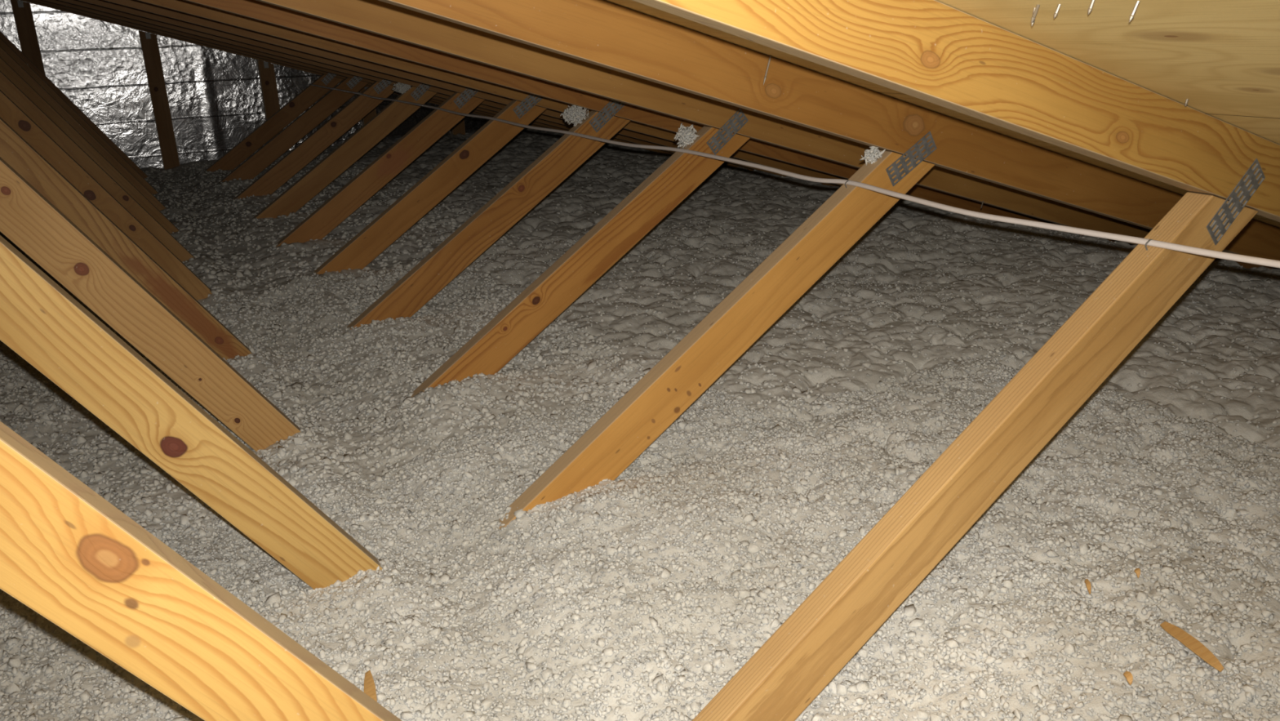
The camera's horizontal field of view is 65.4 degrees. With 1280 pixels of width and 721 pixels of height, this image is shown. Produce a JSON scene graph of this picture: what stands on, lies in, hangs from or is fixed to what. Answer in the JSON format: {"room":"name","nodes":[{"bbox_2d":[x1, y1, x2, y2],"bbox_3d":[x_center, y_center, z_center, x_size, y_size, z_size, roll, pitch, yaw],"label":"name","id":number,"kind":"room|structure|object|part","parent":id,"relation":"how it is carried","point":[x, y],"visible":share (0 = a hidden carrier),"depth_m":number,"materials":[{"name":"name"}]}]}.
{"room":"attic","nodes":[
{"label":"attic","id":0,"kind":"room"},
{"bbox_2d":[0,0,526,168],"bbox_3d":[-3.740,-1.459,5.704,7.840,1.476,0.020,-12,21,-26],"label":"wall","id":1,"kind":"structure","parent":0,"point":[215,96],"depth_m":6.11,"materials":[{"name":"metal"}]},
{"bbox_2d":[604,0,1279,227],"bbox_3d":[-0.144,-0.892,3.250,3.943,1.229,8.057,-12,21,-26],"label":"ceiling","id":2,"kind":"structure","parent":0,"point":[1221,56],"depth_m":1.01,"materials":[{"name":"brown wood"}]},
{"bbox_2d":[1031,4,1039,23],"bbox_3d":[0.370,-0.325,0.930,0.010,0.020,0.004,-10,21,-23],"label":"nail","id":3,"kind":"object","parent":2,"relation":"attached to","point":[1033,17],"visible":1,"depth_m":0.93,"materials":[{"name":"metal"}]},
{"bbox_2d":[1053,4,1061,18],"bbox_3d":[0.382,-0.321,0.912,0.007,0.016,0.004,-2,19,0],"label":"nail","id":4,"kind":"object","parent":2,"relation":"attached to","point":[1055,14],"visible":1,"depth_m":0.91,"materials":[{"name":"silver metal"}]},
{"bbox_2d":[1087,0,1095,14],"bbox_3d":[0.391,-0.308,0.863,0.007,0.018,0.004,-2,19,1],"label":"nail","id":5,"kind":"object","parent":2,"relation":"attached to","point":[1092,2],"visible":1,"depth_m":0.86,"materials":[{"name":"silver metal"}]},
{"bbox_2d":[1128,0,1140,22],"bbox_3d":[0.419,-0.297,0.845,0.008,0.020,0.004,-3,19,-4],"label":"nail","id":6,"kind":"object","parent":2,"relation":"attached to","point":[1135,6],"visible":1,"depth_m":0.84,"materials":[{"name":"silver metal"}]},
{"bbox_2d":[1184,98,1188,106],"bbox_3d":[0.656,-0.311,1.196,0.006,0.012,0.004,-8,20,-17],"label":"nail","id":7,"kind":"object","parent":2,"relation":"attached to","point":[1187,100],"visible":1,"depth_m":1.20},
{"bbox_2d":[1100,237,1279,269],"bbox_3d":[1.600,-0.549,4.360,0.020,0.264,8.097,-12,21,-26],"label":"wall","id":8,"kind":"structure","parent":0,"point":[1246,265],"depth_m":3.44,"materials":[{"name":"brown wood"}]},
{"bbox_3d":[-1.849,0.302,2.669,7.840,0.020,8.097,-12,21,-26],"label":"floor","id":9,"kind":"structure","parent":0,"visible":0},
{"bbox_2d":[10,0,493,169],"bbox_3d":[-3.725,-1.450,5.676,7.841,1.475,0.039,-12,21,-26],"label":"roof truss","id":10,"kind":"object","parent":9,"relation":"on","point":[22,11],"visible":0.34,"depth_m":6.06,"materials":[{"name":"brown wood"}]},
{"bbox_3d":[-3.486,-2.005,5.611,0.026,0.036,0.001,-12,21,-26],"label":"nail plate","id":11,"kind":"part","parent":10,"relation":"part of","materials":[{"name":"metal"}]},
{"bbox_3d":[-2.934,-1.937,5.947,0.026,0.036,0.001,-12,21,-26],"label":"nail plate","id":12,"kind":"part","parent":10,"relation":"part of","materials":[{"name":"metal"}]},
{"bbox_3d":[-2.361,-1.865,6.296,0.026,0.036,0.001,-12,21,-26],"label":"nail plate","id":13,"kind":"part","parent":10,"relation":"part of","materials":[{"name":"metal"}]},
{"bbox_2d":[0,0,564,178],"bbox_3d":[-3.433,-1.286,5.164,7.841,1.475,0.041,-12,21,-26],"label":"roof truss","id":14,"kind":"object","parent":9,"relation":"on","point":[310,95],"visible":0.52,"depth_m":5.80,"materials":[{"name":"brown wood"}]},
{"bbox_3d":[-1.836,-1.690,5.921,0.119,0.038,0.003,-49,32,-8],"label":"nail plate","id":15,"kind":"part","parent":14,"relation":"part of","materials":[{"name":"metal"}]},
{"bbox_2d":[0,0,662,194],"bbox_3d":[-3.142,-1.121,4.653,7.841,1.475,0.041,-12,21,-26],"label":"roof truss","id":16,"kind":"object","parent":9,"relation":"on","point":[281,143],"visible":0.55,"depth_m":5.29,"materials":[{"name":"brown wood"}]},
{"bbox_3d":[-1.538,-1.527,5.413,0.119,0.038,0.003,-46,32,-9],"label":"nail plate","id":17,"kind":"part","parent":16,"relation":"part of","materials":[{"name":"metal"}]},
{"bbox_2d":[0,0,673,210],"bbox_3d":[-2.851,-0.957,4.142,7.841,1.475,0.041,-12,21,-26],"label":"roof truss","id":18,"kind":"object","parent":9,"relation":"on","point":[359,107],"visible":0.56,"depth_m":4.78,"materials":[{"name":"brown wood"}]},
{"bbox_3d":[-1.254,-1.361,4.899,0.119,0.038,0.003,-44,32,-11],"label":"nail plate","id":19,"kind":"part","parent":18,"relation":"part of","materials":[{"name":"metal"}]},
{"bbox_2d":[0,0,755,233],"bbox_3d":[-2.560,-0.793,3.631,7.841,1.475,0.041,-12,21,-26],"label":"roof truss","id":20,"kind":"object","parent":9,"relation":"on","point":[394,113],"visible":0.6,"depth_m":4.26,"materials":[{"name":"brown wood"}]},
{"bbox_2d":[391,82,410,93],"bbox_3d":[-1.043,-1.195,4.366,0.093,0.071,0.055,-12,21,-26],"label":"tuft","id":21,"kind":"object","parent":20,"relation":"attached to","point":[402,88],"visible":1,"depth_m":4.36,"materials":[{"name":"grey fabric"}]},
{"bbox_3d":[-0.956,-1.199,4.391,0.119,0.038,0.003,-49,32,-8],"label":"nail plate","id":22,"kind":"part","parent":20,"relation":"part of","materials":[{"name":"metal"}]},
{"bbox_2d":[0,0,840,262],"bbox_3d":[-2.269,-0.629,3.120,7.841,1.475,0.041,-12,21,-26],"label":"roof truss","id":23,"kind":"object","parent":9,"relation":"on","point":[402,153],"visible":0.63,"depth_m":3.74,"materials":[{"name":"brown wood"}]},
{"bbox_3d":[-0.671,-1.033,3.878,0.119,0.038,0.003,-46,32,-9],"label":"nail plate","id":24,"kind":"part","parent":23,"relation":"part of","materials":[{"name":"metal"}]},
{"bbox_2d":[0,0,848,300],"bbox_3d":[-1.978,-0.465,2.609,7.841,1.475,0.041,-12,21,-26],"label":"roof truss","id":25,"kind":"object","parent":9,"relation":"on","point":[481,146],"visible":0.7,"depth_m":3.22,"materials":[{"name":"brown wood"}]},
{"bbox_3d":[-0.375,-0.870,3.369,0.119,0.038,0.003,-44,32,-11],"label":"nail plate","id":26,"kind":"part","parent":25,"relation":"part of","materials":[{"name":"metal"}]},
{"bbox_2d":[0,0,1083,359],"bbox_3d":[-1.687,-0.300,2.098,7.841,1.475,0.041,-12,21,-26],"label":"roof truss","id":27,"kind":"object","parent":9,"relation":"on","point":[449,259],"visible":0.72,"depth_m":2.71,"materials":[{"name":"brown wood"}]},
{"bbox_2d":[560,104,588,126],"bbox_3d":[-0.184,-0.700,2.837,0.089,0.073,0.057,-12,21,-26],"label":"tuft","id":28,"kind":"object","parent":27,"relation":"on","point":[575,114],"visible":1,"depth_m":2.83,"materials":[{"name":"grey fabric"}]},
{"bbox_3d":[-0.094,-0.707,2.852,0.119,0.038,0.003,-46,32,-9],"label":"nail plate","id":29,"kind":"part","parent":27,"relation":"part of","materials":[{"name":"metal"}]},
{"bbox_2d":[0,0,1234,451],"bbox_3d":[-1.396,-0.136,1.587,7.841,1.475,0.041,-12,21,-26],"label":"roof truss","id":30,"kind":"object","parent":9,"relation":"on","point":[28,219],"visible":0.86,"depth_m":2.12,"materials":[{"name":"brown wood"}]},
{"bbox_2d":[673,123,699,148],"bbox_3d":[0.108,-0.520,2.327,0.057,0.069,0.051,-12,21,-26],"label":"tuft","id":31,"kind":"object","parent":30,"relation":"on","point":[686,135],"visible":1,"depth_m":2.32,"materials":[{"name":"grey fabric"}]},
{"bbox_3d":[0.207,-0.539,2.348,0.119,0.038,0.003,-47,32,-9],"label":"nail plate","id":32,"kind":"part","parent":30,"relation":"part of","materials":[{"name":"metal"}]},
{"bbox_2d":[0,128,1279,720],"bbox_3d":[-1.635,0.035,2.657,7.363,0.288,7.887,-12,21,-26],"label":"insulation","id":33,"kind":"object","parent":9,"relation":"on","point":[639,594],"visible":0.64,"depth_m":1.76},
{"bbox_2d":[364,670,377,702],"bbox_3d":[-0.338,0.426,1.253,0.015,0.017,0.102,-8,20,-17],"label":"wood splinter","id":34,"kind":"object","parent":33,"relation":"on","point":[370,690],"visible":0.59,"depth_m":1.27,"materials":[{"name":"brown wood"}]},
{"bbox_2d":[1084,578,1091,594],"bbox_3d":[0.596,0.300,1.326,0.005,0.011,0.025,1,19,9],"label":"wood splinter","id":35,"kind":"object","parent":33,"relation":"on","point":[1086,581],"visible":1,"depth_m":1.32,"materials":[{"name":"brown wood"}]},
{"bbox_2d":[1123,671,1133,684],"bbox_3d":[0.560,0.363,1.143,0.006,0.010,0.017,-2,19,0],"label":"wood splinter","id":36,"kind":"object","parent":33,"relation":"on","point":[1127,674],"visible":1,"depth_m":1.14,"materials":[{"name":"brown wood"}]},
{"bbox_2d":[1133,568,1140,577],"bbox_3d":[0.665,0.283,1.333,0.006,0.010,0.013,-1,19,4],"label":"wood splinter","id":37,"kind":"object","parent":33,"relation":"on","point":[1137,571],"visible":1,"depth_m":1.33,"materials":[{"name":"brown wood"}]},
{"bbox_2d":[1160,621,1223,671],"bbox_3d":[0.654,0.337,1.182,0.016,0.010,0.092,-7,19,-14],"label":"wood splinter","id":38,"kind":"object","parent":33,"relation":"on","point":[1191,642],"visible":1,"depth_m":1.18,"materials":[{"name":"brown wood"}]},
{"bbox_2d":[0,0,1279,720],"bbox_3d":[-0.822,0.188,0.578,7.841,1.475,0.072,-12,21,-26],"label":"roof truss","id":39,"kind":"object","parent":9,"relation":"on","point":[68,553],"visible":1,"depth_m":1.08,"materials":[{"name":"brown wood"}]},
{"bbox_2d":[309,84,1279,267],"bbox_3d":[-0.497,-0.812,3.345,0.025,0.021,6.110,-12,21,-26],"label":"electrical cable","id":40,"kind":"object","parent":39,"relation":"attached to","point":[1211,253],"visible":1,"depth_m":1.61,"materials":[{"name":"white plastic"}]},
{"bbox_2d":[1144,239,1152,250],"bbox_3d":[0.663,-0.151,1.299,0.016,0.014,0.002,-12,21,-26],"label":"staple","id":41,"kind":"object","parent":39,"relation":"attached to","point":[1148,242],"visible":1,"depth_m":1.30,"materials":[{"name":"metal"}]},
{"bbox_3d":[0.796,-0.211,1.330,0.119,0.038,0.003,-51,33,-6],"label":"nail plate","id":42,"kind":"part","parent":39,"relation":"part of","materials":[{"name":"metal"}]},
{"bbox_2d":[0,0,1279,589],"bbox_3d":[-1.104,0.029,1.074,7.841,1.475,0.046,-12,21,-26],"label":"roof truss","id":43,"kind":"object","parent":9,"relation":"on","point":[40,321],"visible":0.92,"depth_m":1.61,"materials":[{"name":"brown wood"}]},
{"bbox_2d":[763,54,771,84],"bbox_3d":[0.209,-0.478,1.637,0.017,0.050,0.004,-13,21,-28],"label":"nail","id":44,"kind":"object","parent":43,"relation":"attached to","point":[770,57],"visible":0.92,"depth_m":1.64,"materials":[{"name":"silver metal"}]},
{"bbox_2d":[859,146,885,165],"bbox_3d":[0.430,-0.376,1.828,0.053,0.044,0.039,-12,21,-26],"label":"tuft","id":45,"kind":"object","parent":43,"relation":"on","point":[872,154],"visible":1,"depth_m":1.82,"materials":[{"name":"grey fabric"}]},
{"bbox_3d":[0.502,-0.372,1.840,0.119,0.038,0.003,-41,31,-13],"label":"nail plate","id":46,"kind":"part","parent":43,"relation":"part of","materials":[{"name":"metal"}]}
]}

